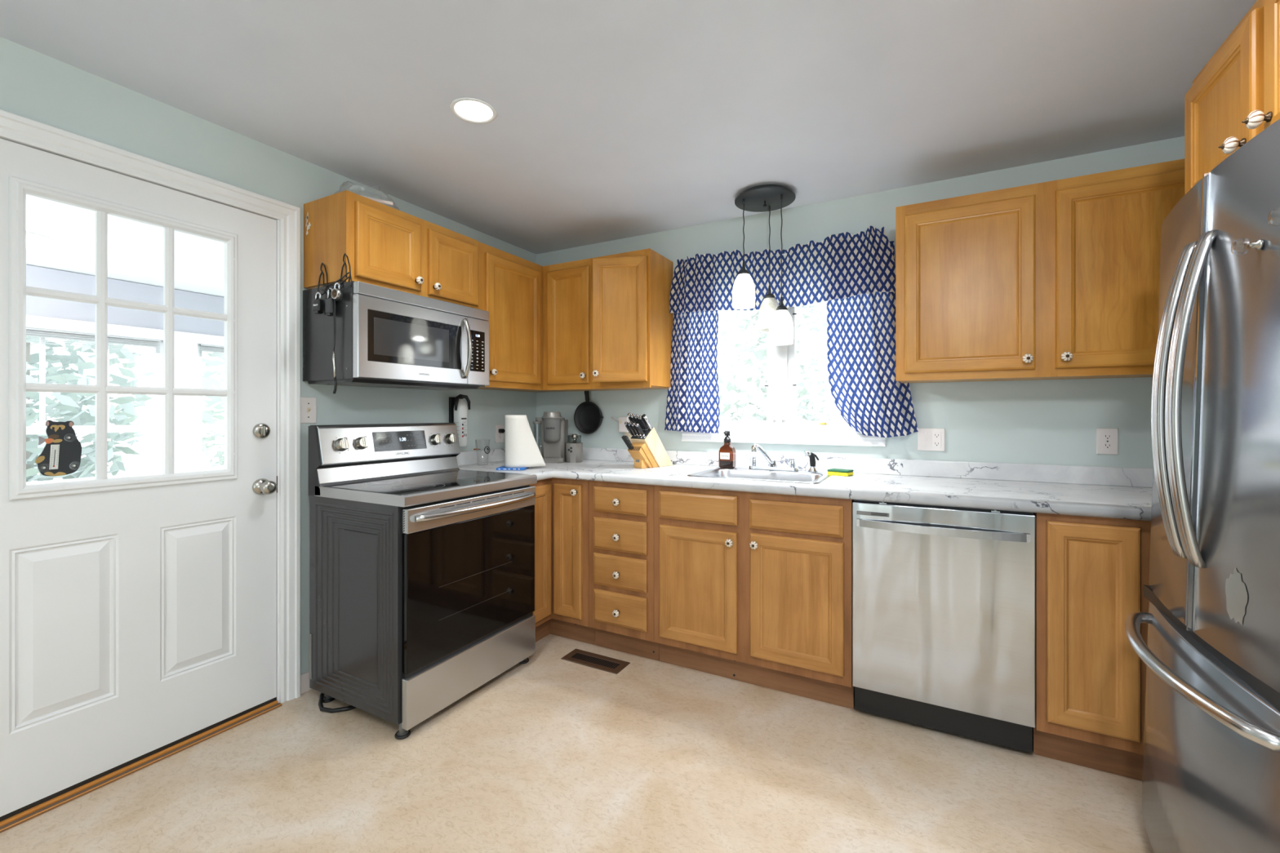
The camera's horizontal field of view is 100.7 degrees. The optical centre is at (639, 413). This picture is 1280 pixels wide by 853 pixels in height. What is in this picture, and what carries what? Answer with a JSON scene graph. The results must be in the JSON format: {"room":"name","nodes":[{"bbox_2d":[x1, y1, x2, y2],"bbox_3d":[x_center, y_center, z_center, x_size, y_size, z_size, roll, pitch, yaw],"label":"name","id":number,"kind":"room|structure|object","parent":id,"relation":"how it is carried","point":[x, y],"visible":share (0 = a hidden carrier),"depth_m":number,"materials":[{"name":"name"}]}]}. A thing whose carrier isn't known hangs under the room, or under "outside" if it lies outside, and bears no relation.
{"room":"kitchen","nodes":[
{"label":"kitchen","id":0,"kind":"room"},
{"bbox_2d":[26,194,223,297],"bbox_3d":[-3.073,-1.142,3.262,3.480,0.055,7.400,0,0,29],"label":"ceiling","id":1,"kind":"structure","parent":0,"point":[135,248],"depth_m":3.61,"materials":[{"name":"white paint"}]},
{"bbox_2d":[26,231,54,247],"bbox_3d":[-3.890,-1.086,3.308,0.320,0.054,0.320,0,0,29],"label":"ceiling light","id":2,"kind":"object","parent":1,"relation":"attached to","point":[33,240],"visible":0.52,"depth_m":3.33,"materials":[{"name":"white paint"}]},
{"bbox_2d":[26,235,49,247],"bbox_3d":[-3.890,-1.075,3.308,0.276,0.032,0.276,0,0,29],"label":"diffuser","id":3,"kind":"object","parent":2,"relation":"attached to","point":[31,241],"depth_m":3.33,"materials":[{"name":"white"}]},
{"bbox_2d":[26,264,223,336],"bbox_3d":[-4.558,0.073,4.069,0.100,2.366,7.400,0,0,29],"label":"beam","id":4,"kind":"structure","parent":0,"point":[36,277],"depth_m":4.40,"materials":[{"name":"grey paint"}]},
{"bbox_2d":[26,327,163,484],"bbox_3d":[-4.469,-0.035,4.203,0.088,1.222,1.080,0,0,29],"label":"window","id":5,"kind":"structure","parent":4,"relation":"in","point":[157,428],"depth_m":4.38,"materials":[{"name":"white paint"}]},
{"bbox_2d":[26,327,160,352],"bbox_3d":[-4.442,-0.589,4.188,0.026,0.113,1.020,0,0,29],"label":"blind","id":6,"kind":"object","parent":5,"relation":"attached to","point":[43,334],"depth_m":4.22,"materials":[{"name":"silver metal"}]},
{"bbox_2d":[26,315,223,473],"bbox_3d":[-4.496,-0.029,4.036,0.040,1.410,7.400,0,0,29],"label":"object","id":7,"kind":"structure","parent":4,"relation":"attached to","point":[185,344],"depth_m":4.75,"materials":[{"name":"white paint"}]},
{"bbox_2d":[197,343,223,471],"bbox_3d":[-3.817,-0.035,5.404,0.088,1.222,1.187,0,0,29],"label":"window","id":8,"kind":"structure","parent":4,"relation":"in","point":[201,347],"depth_m":4.91,"materials":[{"name":"white paint"}]},
{"bbox_2d":[199,343,223,357],"bbox_3d":[-3.789,-0.589,5.389,0.026,0.113,1.127,0,0,29],"label":"blind","id":9,"kind":"object","parent":8,"relation":"attached to","point":[208,348],"depth_m":4.96,"materials":[{"name":"silver metal"}]},
{"bbox_2d":[0,36,536,675],"bbox_3d":[-2.017,0.053,1.436,0.120,2.326,5.200,0,0,29],"label":"wall","id":10,"kind":"structure","parent":0,"point":[34,85],"depth_m":2.18,"materials":[{"name":"paint"}]},
{"bbox_2d":[0,137,277,822],"bbox_3d":[-1.721,0.197,1.820,0.123,2.014,0.900,0,0,29],"label":"door","id":11,"kind":"structure","parent":10,"relation":"in","point":[138,614],"depth_m":1.81,"materials":[{"name":"white paint"}]},
{"bbox_2d":[35,420,81,475],"bbox_3d":[-1.849,0.109,1.689,0.016,0.178,0.103,0,0,29],"label":"thermometer","id":12,"kind":"object","parent":11,"relation":"attached to","point":[60,455],"visible":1,"depth_m":1.69,"materials":[{"name":"grey"}]},
{"bbox_2d":[0,700,282,833],"bbox_3d":[-1.764,1.208,1.842,0.136,0.016,0.905,0,0,29],"label":"door threshold","id":13,"kind":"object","parent":10,"relation":"attached to","point":[7,824],"depth_m":1.79,"materials":[{"name":"orange wood"}]},
{"bbox_2d":[0,108,300,703],"bbox_3d":[-1.777,0.164,1.850,0.146,2.105,1.067,0,0,29],"label":"trim","id":14,"kind":"structure","parent":10,"relation":"attached to","point":[14,127],"depth_m":2.23,"materials":[{"name":"white paint"}]},
{"bbox_2d":[300,671,311,694],"bbox_3d":[-1.310,1.175,2.598,0.012,0.082,0.684,0,0,29],"label":"baseboard","id":15,"kind":"structure","parent":10,"relation":"attached to","point":[304,677],"depth_m":2.31,"materials":[{"name":"beige wood"}]},
{"bbox_2d":[300,397,316,423],"bbox_3d":[-1.453,-0.015,2.328,0.018,0.114,0.070,0,0,29],"label":"light switch","id":16,"kind":"object","parent":10,"relation":"attached to","point":[308,405],"visible":0.93,"depth_m":2.33,"materials":[{"name":"white plastic"}]},
{"bbox_2d":[303,190,478,308],"bbox_3d":[-1.136,-0.727,2.547,0.365,0.377,0.726,0,0,29],"label":"upper cabinet","id":17,"kind":"object","parent":10,"relation":"attached to","point":[384,246],"visible":0.98,"depth_m":2.31,"materials":[{"name":"brown wood"}]},
{"bbox_2d":[317,253,351,298],"bbox_3d":[-1.276,-0.568,2.192,0.237,0.178,0.030,0,0,29],"label":"key rack","id":18,"kind":"object","parent":17,"relation":"attached to","point":[349,277],"visible":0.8,"depth_m":2.18,"materials":[{"name":"black metal"}]},
{"bbox_2d":[312,292,324,314],"bbox_3d":[-1.346,-0.465,2.219,0.046,0.090,0.025,0,0,29],"label":"padlock","id":19,"kind":"object","parent":18,"relation":"hanging from","point":[317,304],"visible":1,"depth_m":2.21,"materials":[{"name":"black metal"}]},
{"bbox_2d":[324,288,336,315],"bbox_3d":[-1.272,-0.461,2.181,0.044,0.114,0.024,0,0,29],"label":"padlock","id":20,"kind":"object","parent":18,"relation":"hanging from","point":[329,302],"visible":0.85,"depth_m":2.17,"materials":[{"name":"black metal"}]},
{"bbox_2d":[332,284,337,393],"bbox_3d":[-1.250,-0.304,2.172,0.022,0.445,0.010,0,0,29],"label":"lanyard","id":21,"kind":"object","parent":18,"relation":"hanging from","point":[334,313],"visible":0.93,"depth_m":2.17,"materials":[{"name":"black fabric"}]},
{"bbox_2d":[331,282,342,299],"bbox_3d":[-1.229,-0.498,2.146,0.044,0.070,0.032,0,0,29],"label":"padlock","id":22,"kind":"object","parent":18,"relation":"hanging from","point":[336,294],"visible":1,"depth_m":2.14,"materials":[{"name":"silver metal"}]},
{"bbox_2d":[337,178,398,209],"bbox_3d":[-1.204,-0.967,2.333,0.270,0.096,0.150,0,0,-33],"label":"plastic bag","id":23,"kind":"object","parent":17,"relation":"on","point":[344,184],"visible":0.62,"depth_m":2.29,"materials":[{"name":"plastic"}]},
{"bbox_2d":[360,195,393,204],"bbox_3d":[-1.171,-0.944,2.338,0.130,0.050,0.111,0,0,-37],"label":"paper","id":24,"kind":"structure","parent":23,"relation":"in","point":[369,197],"depth_m":2.30,"materials":[{"name":"white paper"}]},
{"bbox_2d":[302,280,488,390],"bbox_3d":[-1.105,-0.332,2.528,0.435,0.410,0.731,0,0,29],"label":"microwave","id":25,"kind":"object","parent":17,"relation":"attached to","point":[385,337],"visible":1,"depth_m":2.30,"materials":[{"name":"silver metal"}]},
{"bbox_2d":[448,394,470,446],"bbox_3d":[-1.029,0.038,3.022,0.099,0.297,0.105,0,0,29],"label":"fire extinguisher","id":26,"kind":"object","parent":10,"relation":"attached to","point":[458,409],"visible":0.81,"depth_m":2.99,"materials":[{"name":"white metal"}]},
{"bbox_2d":[457,417,466,437],"bbox_3d":[-1.010,0.082,2.988,0.065,0.115,0.019,0,0,-21],"label":"print","id":27,"kind":"object","parent":26,"relation":"attached to","point":[461,422],"depth_m":2.98,"materials":[{"name":"white paper"}]},
{"bbox_2d":[495,424,503,443],"bbox_3d":[-0.892,0.128,3.372,0.007,0.114,0.075,0,0,29],"label":"wall outlet","id":28,"kind":"object","parent":10,"relation":"attached to","point":[499,436],"visible":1,"depth_m":3.37,"materials":[{"name":"white plastic"}]},
{"bbox_2d":[477,241,542,390],"bbox_3d":[-0.835,-0.528,3.101,0.365,0.767,0.533,0,0,29],"label":"upper cabinet","id":29,"kind":"object","parent":10,"relation":"attached to","point":[510,286],"visible":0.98,"depth_m":3.02,"materials":[{"name":"brown wood"}]},
{"bbox_2d":[498,428,505,432],"bbox_3d":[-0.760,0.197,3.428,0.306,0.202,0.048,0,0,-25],"label":"plug","id":30,"kind":"object","parent":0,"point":[500,430],"visible":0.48,"depth_m":3.36,"materials":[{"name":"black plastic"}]},
{"bbox_2d":[0,634,1154,852],"bbox_3d":[-0.365,1.246,0.539,3.680,0.060,5.200,0,0,29],"label":"floor","id":31,"kind":"structure","parent":0,"point":[551,753],"depth_m":1.74,"materials":[{"name":"beige plastic"}]},
{"bbox_2d":[308,422,537,739],"bbox_3d":[-0.934,0.632,2.398,0.659,1.167,0.769,0,0,29],"label":"range","id":32,"kind":"object","parent":31,"relation":"on","point":[422,566],"visible":1,"depth_m":2.17,"materials":[{"name":"silver metal"}]},
{"bbox_2d":[315,470,537,506],"bbox_3d":[-0.931,0.321,2.407,0.561,0.044,0.749,0,0,29],"label":"cooktop","id":33,"kind":"object","parent":32,"relation":"in","point":[415,488],"depth_m":2.23,"materials":[{"name":"black glass"}]},
{"bbox_2d":[529,478,595,644],"bbox_3d":[-0.547,0.780,3.115,0.857,0.872,0.844,0,0,29],"label":"base cabinet","id":34,"kind":"object","parent":31,"relation":"on","point":[562,506],"visible":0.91,"depth_m":2.78,"materials":[{"name":"brown wood"}]},
{"bbox_2d":[456,445,1152,520],"bbox_3d":[0.674,0.282,2.450,3.640,0.118,0.848,0,0,29],"label":"countertop","id":35,"kind":"structure","parent":34,"relation":"on","point":[1108,492],"depth_m":2.31,"materials":[{"name":"white stone"}]},
{"bbox_2d":[473,440,489,465],"bbox_3d":[-0.921,0.226,3.106,0.085,0.148,0.085,0,0,29],"label":"pint glass","id":36,"kind":"object","parent":35,"relation":"on","point":[488,451],"visible":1,"depth_m":3.09,"materials":[{"name":"clear glass"}]},
{"bbox_2d":[496,466,528,470],"bbox_3d":[-0.689,0.295,2.876,0.150,0.012,0.118,0,0,1],"label":"wrapper","id":37,"kind":"object","parent":35,"relation":"on","point":[502,468],"visible":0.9,"depth_m":2.82,"materials":[{"name":"blue plastic"}]},
{"bbox_2d":[505,415,546,467],"bbox_3d":[-0.624,0.148,2.887,0.215,0.281,0.112,0,0,-6],"label":"paper towel roll","id":38,"kind":"object","parent":37,"relation":"on","point":[522,450],"visible":1,"depth_m":2.84,"materials":[{"name":"white paper"}]},
{"bbox_2d":[533,412,582,462],"bbox_3d":[-0.520,0.145,3.318,0.322,0.312,0.239,0,0,7],"label":"coffee maker","id":39,"kind":"object","parent":35,"relation":"on","point":[556,447],"visible":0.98,"depth_m":3.26,"materials":[{"name":"grey plastic"}]},
{"bbox_2d":[627,426,672,468],"bbox_3d":[0.056,0.188,3.004,0.108,0.226,0.301,0,0,39],"label":"knife block","id":40,"kind":"object","parent":35,"relation":"on","point":[648,451],"visible":0.94,"depth_m":2.93,"materials":[{"name":"brown wood"}]},
{"bbox_2d":[624,435,633,448],"bbox_3d":[-0.060,0.155,2.874,0.010,0.074,0.070,0,0,39],"label":"steak knife","id":41,"kind":"object","parent":40,"relation":"on","point":[626,437],"visible":1,"depth_m":2.87,"materials":[{"name":"black plastic"}]},
{"bbox_2d":[624,422,634,436],"bbox_3d":[-0.057,0.086,2.929,0.016,0.084,0.077,0,0,39],"label":"kitchen knife","id":42,"kind":"object","parent":40,"relation":"in","point":[625,423],"visible":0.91,"depth_m":2.92,"materials":[{"name":"black plastic"}]},
{"bbox_2d":[626,413,633,423],"bbox_3d":[-0.036,0.046,2.955,0.018,0.101,0.093,0,0,39],"label":"kitchen knife","id":43,"kind":"object","parent":40,"relation":"in","point":[628,415],"visible":0.47,"depth_m":2.93,"materials":[{"name":"black plastic"}]},
{"bbox_2d":[627,422,637,436],"bbox_3d":[-0.038,0.087,2.915,0.016,0.081,0.074,0,0,39],"label":"kitchen knife","id":44,"kind":"object","parent":40,"relation":"in","point":[629,424],"visible":0.9,"depth_m":2.90,"materials":[{"name":"black plastic"}]},
{"bbox_2d":[631,413,637,424],"bbox_3d":[-0.018,0.048,2.942,0.018,0.097,0.089,0,0,39],"label":"kitchen knife","id":45,"kind":"object","parent":40,"relation":"in","point":[632,415],"visible":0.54,"depth_m":2.92,"materials":[{"name":"black plastic"}]},
{"bbox_2d":[631,422,640,436],"bbox_3d":[-0.019,0.089,2.901,0.016,0.078,0.072,0,0,39],"label":"kitchen knife","id":46,"kind":"object","parent":40,"relation":"in","point":[633,424],"visible":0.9,"depth_m":2.89,"materials":[{"name":"black plastic"}]},
{"bbox_2d":[634,414,644,431],"bbox_3d":[0.001,0.050,2.929,0.018,0.092,0.085,0,0,39],"label":"kitchen knife","id":47,"kind":"object","parent":40,"relation":"in","point":[636,416],"visible":0.71,"depth_m":2.91,"materials":[{"name":"black plastic"}]},
{"bbox_2d":[635,423,644,436],"bbox_3d":[0.000,0.090,2.887,0.016,0.075,0.069,0,0,39],"label":"kitchen knife","id":48,"kind":"object","parent":40,"relation":"in","point":[639,429],"visible":1,"depth_m":2.88,"materials":[{"name":"black plastic"}]},
{"bbox_2d":[638,415,648,431],"bbox_3d":[0.020,0.053,2.916,0.018,0.088,0.081,0,0,39],"label":"kitchen knife","id":49,"kind":"object","parent":40,"relation":"in","point":[642,420],"visible":1,"depth_m":2.91,"materials":[{"name":"black plastic"}]},
{"bbox_2d":[642,413,653,430],"bbox_3d":[0.041,0.046,2.914,0.021,0.088,0.081,0,0,39],"label":"honing steel","id":50,"kind":"object","parent":40,"relation":"on","point":[644,416],"visible":1,"depth_m":2.90,"materials":[{"name":"silver metal"}]},
{"bbox_2d":[687,466,831,484],"bbox_3d":[0.607,0.383,2.629,0.616,0.176,0.507,0,0,29],"label":"sink","id":51,"kind":"object","parent":35,"relation":"in","point":[736,473],"visible":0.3,"depth_m":2.73,"materials":[{"name":"silver metal"}]},
{"bbox_2d":[719,431,735,467],"bbox_3d":[0.477,0.195,2.908,0.081,0.199,0.077,0,0,29],"label":"soap bottle","id":52,"kind":"object","parent":51,"relation":"on","point":[726,452],"visible":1,"depth_m":2.89,"materials":[{"name":"orange glass"}]},
{"bbox_2d":[803,450,818,471],"bbox_3d":[0.880,0.243,2.719,0.080,0.107,0.048,0,0,4],"label":"sprayer","id":53,"kind":"object","parent":51,"relation":"on","point":[812,456],"visible":1,"depth_m":2.70,"materials":[{"name":"silver metal"}]},
{"bbox_2d":[748,444,799,471],"bbox_3d":[0.666,0.224,2.736,0.263,0.144,0.222,0,0,29],"label":"faucet","id":54,"kind":"object","parent":35,"relation":"on","point":[773,465],"visible":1,"depth_m":2.77,"materials":[{"name":"silver metal"}]},
{"bbox_2d":[826,468,853,476],"bbox_3d":[0.981,0.287,2.596,0.102,0.027,0.074,0,0,43],"label":"sponge","id":55,"kind":"object","parent":35,"relation":"on","point":[837,472],"visible":0.96,"depth_m":2.57,"materials":[{"name":"yellow"}]},
{"bbox_2d":[560,648,630,674],"bbox_3d":[-0.220,1.214,2.607,0.325,0.004,0.128,0,0,29],"label":"floor vent","id":56,"kind":"object","parent":31,"relation":"in","point":[609,664],"visible":1,"depth_m":2.60,"materials":[{"name":"brown metal"}]},
{"bbox_2d":[589,480,659,661],"bbox_3d":[0.035,0.780,2.893,0.375,0.872,0.680,0,0,29],"label":"base cabinet","id":57,"kind":"object","parent":31,"relation":"on","point":[621,515],"visible":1,"depth_m":2.63,"materials":[{"name":"brown wood"}]},
{"bbox_2d":[653,484,854,709],"bbox_3d":[0.593,0.780,2.590,0.892,0.872,0.680,0,0,29],"label":"base cabinet","id":58,"kind":"object","parent":31,"relation":"on","point":[752,588],"visible":0.99,"depth_m":2.31,"materials":[{"name":"brown wood"}]},
{"bbox_2d":[852,499,1035,753],"bbox_3d":[1.238,0.777,2.215,0.587,0.870,0.663,0,0,29],"label":"dishwasher","id":59,"kind":"object","parent":31,"relation":"on","point":[944,597],"visible":0.98,"depth_m":1.95,"materials":[{"name":"silver metal"}]},
{"bbox_2d":[1032,512,1151,781],"bbox_3d":[1.661,0.780,2.032,0.316,0.872,0.639,0,0,29],"label":"base cabinet","id":60,"kind":"object","parent":31,"relation":"on","point":[1092,573],"visible":0.83,"depth_m":1.77,"materials":[{"name":"brown wood"}]},
{"bbox_2d":[1124,118,1279,852],"bbox_3d":[1.523,0.336,1.050,0.806,1.757,0.800,0,0,29],"label":"refrigerator","id":61,"kind":"object","parent":31,"relation":"on","point":[1211,778],"visible":1,"depth_m":1.11,"materials":[{"name":"grey metal"}]},
{"bbox_2d":[1124,600,1279,852],"bbox_3d":[1.245,0.834,1.200,0.174,0.617,0.800,0,0,29],"label":"freezer","id":62,"kind":"object","parent":61,"relation":"in","point":[1211,778],"depth_m":1.13,"materials":[{"name":"silver metal"}]},
{"bbox_2d":[1231,238,1263,254],"bbox_3d":[1.157,-0.320,1.012,0.038,0.032,0.030,0,0,29],"label":"hook","id":63,"kind":"object","parent":61,"relation":"attached to","point":[1258,245],"visible":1,"depth_m":1.00,"materials":[{"name":"silver metal"}]},
{"bbox_2d":[0,0,1257,254],"bbox_3d":[-0.356,-1.139,0.534,3.900,0.060,5.440,0,0,29],"label":"ceiling","id":64,"kind":"structure","parent":0,"point":[615,119],"depth_m":1.77,"materials":[{"name":"white paint"}]},
{"bbox_2d":[449,97,497,124],"bbox_3d":[-0.609,-1.107,1.941,0.166,0.004,0.166,0,0,29],"label":"recessed light","id":65,"kind":"object","parent":64,"relation":"in","point":[473,110],"visible":1,"depth_m":1.94,"materials":[{"name":"white paint"}]},
{"bbox_2d":[732,184,795,345],"bbox_3d":[0.631,-0.726,2.683,0.300,0.764,0.300,0,0,29],"label":"pendant lamp","id":66,"kind":"object","parent":64,"relation":"hanging from","point":[774,318],"visible":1,"depth_m":2.63,"materials":[{"name":"white glass"}]},
{"bbox_2d":[536,136,1184,501],"bbox_3d":[0.914,0.053,2.871,3.900,2.326,0.120,0,0,29],"label":"wall","id":67,"kind":"structure","parent":0,"point":[1055,422],"depth_m":2.50,"materials":[{"name":"paint"}]},
{"bbox_2d":[507,248,673,392],"bbox_3d":[-0.370,-0.528,3.239,1.049,0.767,0.458,0,0,29],"label":"upper cabinet","id":68,"kind":"object","parent":67,"relation":"attached to","point":[607,320],"visible":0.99,"depth_m":3.00,"materials":[{"name":"brown wood"}]},
{"bbox_2d":[611,417,629,432],"bbox_3d":[-0.126,0.068,3.340,0.127,0.097,0.032,0,0,29],"label":"wall outlet","id":69,"kind":"object","parent":67,"relation":"attached to","point":[622,428],"visible":0.87,"depth_m":3.31,"materials":[{"name":"white plastic"}]},
{"bbox_2d":[624,431,631,441],"bbox_3d":[-0.067,0.118,3.331,0.070,0.114,0.007,0,0,29],"label":"wall outlet","id":70,"kind":"object","parent":67,"relation":"attached to","point":[628,434],"visible":0.31,"depth_m":3.33,"materials":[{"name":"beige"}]},
{"bbox_2d":[693,306,862,435],"bbox_3d":[0.763,-0.347,2.944,1.075,0.913,0.127,0,0,29],"label":"window","id":71,"kind":"structure","parent":67,"relation":"in","point":[781,384],"depth_m":2.90,"materials":[{"name":"grey"}]},
{"bbox_2d":[681,431,885,446],"bbox_3d":[0.734,0.137,2.888,1.098,0.055,0.022,0,0,29],"label":"trim","id":72,"kind":"structure","parent":67,"relation":"attached to","point":[773,438],"depth_m":2.84,"materials":[{"name":"white paint"}]},
{"bbox_2d":[456,445,1152,488],"bbox_3d":[0.674,0.262,2.450,3.640,0.078,0.848,0,0,29],"label":"backsplash","id":73,"kind":"structure","parent":67,"relation":"attached to","point":[1051,473],"depth_m":2.55,"materials":[{"name":"white stone"}]},
{"bbox_2d":[917,428,944,451],"bbox_3d":[1.391,0.124,2.533,0.114,0.108,0.018,0,0,29],"label":"wall outlet","id":74,"kind":"object","parent":67,"relation":"attached to","point":[928,439],"visible":1,"depth_m":2.54,"materials":[{"name":"white plastic"}]},
{"bbox_2d":[933,431,941,447],"bbox_3d":[1.413,0.124,2.525,0.035,0.072,0.002,0,0,29],"label":"receptacle","id":75,"kind":"object","parent":74,"relation":"attached to","point":[936,435],"depth_m":2.52,"materials":[{"name":"white plastic"}]},
{"bbox_2d":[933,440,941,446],"bbox_3d":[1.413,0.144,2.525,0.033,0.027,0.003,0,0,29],"label":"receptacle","id":76,"kind":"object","parent":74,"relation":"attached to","point":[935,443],"depth_m":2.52,"materials":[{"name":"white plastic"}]},
{"bbox_2d":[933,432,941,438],"bbox_3d":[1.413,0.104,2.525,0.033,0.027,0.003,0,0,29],"label":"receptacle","id":77,"kind":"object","parent":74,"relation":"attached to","point":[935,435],"depth_m":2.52,"materials":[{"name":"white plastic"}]},
{"bbox_2d":[895,158,1184,382],"bbox_3d":[1.658,-0.528,2.190,1.073,0.767,0.365,0,0,29],"label":"upper cabinet","id":78,"kind":"object","parent":67,"relation":"attached to","point":[1059,279],"visible":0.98,"depth_m":2.09,"materials":[{"name":"brown wood"}]},
{"bbox_2d":[1096,428,1118,454],"bbox_3d":[1.963,0.116,2.228,0.070,0.110,0.007,0,0,29],"label":"wall outlet","id":79,"kind":"object","parent":67,"relation":"attached to","point":[1107,439],"visible":1,"depth_m":2.23,"materials":[{"name":"white plastic"}]},
{"bbox_2d":[1102,442,1112,448],"bbox_3d":[1.962,0.135,2.226,0.033,0.027,0.003,0,0,29],"label":"receptacle","id":80,"kind":"object","parent":79,"relation":"attached to","point":[1104,445],"depth_m":2.23,"materials":[{"name":"white plastic"}]},
{"bbox_2d":[1102,433,1112,439],"bbox_3d":[1.962,0.097,2.226,0.033,0.027,0.003,0,0,29],"label":"receptacle","id":81,"kind":"object","parent":79,"relation":"attached to","point":[1104,436],"depth_m":2.23,"materials":[{"name":"white plastic"}]},
{"bbox_3d":[0.720,-0.846,2.870,1.058,0.008,0.066,0,0,29],"label":"curtain rod","id":82,"kind":"object","parent":67,"relation":"attached to","visible":0},
{"bbox_2d":[664,310,719,433],"bbox_3d":[0.297,-0.367,3.086,0.362,0.958,0.047,0,0,29],"label":"curtain","id":83,"kind":"object","parent":82,"relation":"hanging from","point":[693,402],"visible":0.72,"depth_m":3.07,"materials":[{"name":"blue fabric"}]},
{"bbox_2d":[669,226,895,313],"bbox_3d":[0.700,-0.736,2.829,1.200,0.356,0.064,0,0,29],"label":"valance","id":84,"kind":"object","parent":82,"relation":"hanging from","point":[846,264],"visible":0.91,"depth_m":2.76,"materials":[{"name":"blue fabric"}]},
{"bbox_2d":[826,240,918,437],"bbox_3d":[1.142,-0.365,2.625,0.419,0.962,0.041,0,0,24],"label":"curtain","id":85,"kind":"object","parent":82,"relation":"hanging from","point":[865,391],"visible":0.73,"depth_m":2.63,"materials":[{"name":"blue fabric"}]},
{"bbox_3d":[-0.342,-0.157,3.454,0.004,0.010,0.054,0,0,29],"label":"wall hook","id":86,"kind":"object","parent":67,"relation":"attached to","visible":0},
{"bbox_2d":[573,391,604,434],"bbox_3d":[-0.327,-0.015,3.449,0.223,0.294,0.046,0,0,29],"label":"skillet","id":87,"kind":"object","parent":86,"relation":"hanging from","point":[588,416],"visible":0.93,"depth_m":3.47,"materials":[{"name":"black metal"}]},
{"label":"outside","id":88,"kind":"structure","parent":0,"visible":0},
{"bbox_3d":[-0.646,1.766,5.927,30.000,0.100,28.000,0,0,29],"label":"ground","id":89,"kind":"structure","parent":88,"visible":0},
{"bbox_2d":[26,336,152,482],"bbox_3d":[-7.478,-0.776,6.296,2.539,4.999,2.614,0,0,29],"label":"tree","id":90,"kind":"object","parent":89,"relation":"on","point":[68,407],"visible":0.15,"depth_m":6.58,"materials":[{"name":"grey plant"}]},
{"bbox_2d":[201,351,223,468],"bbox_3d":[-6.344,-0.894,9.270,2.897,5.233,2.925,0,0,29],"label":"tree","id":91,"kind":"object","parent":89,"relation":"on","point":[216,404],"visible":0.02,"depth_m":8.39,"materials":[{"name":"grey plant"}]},
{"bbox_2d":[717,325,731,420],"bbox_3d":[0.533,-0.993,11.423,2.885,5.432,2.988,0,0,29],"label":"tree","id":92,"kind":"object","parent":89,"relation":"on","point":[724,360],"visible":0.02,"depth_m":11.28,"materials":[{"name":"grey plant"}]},
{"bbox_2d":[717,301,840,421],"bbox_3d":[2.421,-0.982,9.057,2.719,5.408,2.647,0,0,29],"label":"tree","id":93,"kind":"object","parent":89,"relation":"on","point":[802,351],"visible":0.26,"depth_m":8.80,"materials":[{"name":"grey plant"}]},
{"bbox_3d":[1.305,0.053,-0.369,0.120,2.326,5.200,0,0,29],"label":"wall","id":94,"kind":"structure","parent":0,"visible":0},
{"bbox_2d":[1184,0,1279,195],"bbox_3d":[1.584,-0.736,0.989,0.684,0.355,0.762,0,0,29],"label":"upper cabinet","id":95,"kind":"object","parent":94,"relation":"attached to","point":[1235,96],"visible":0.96,"depth_m":1.23,"materials":[{"name":"brown wood"}]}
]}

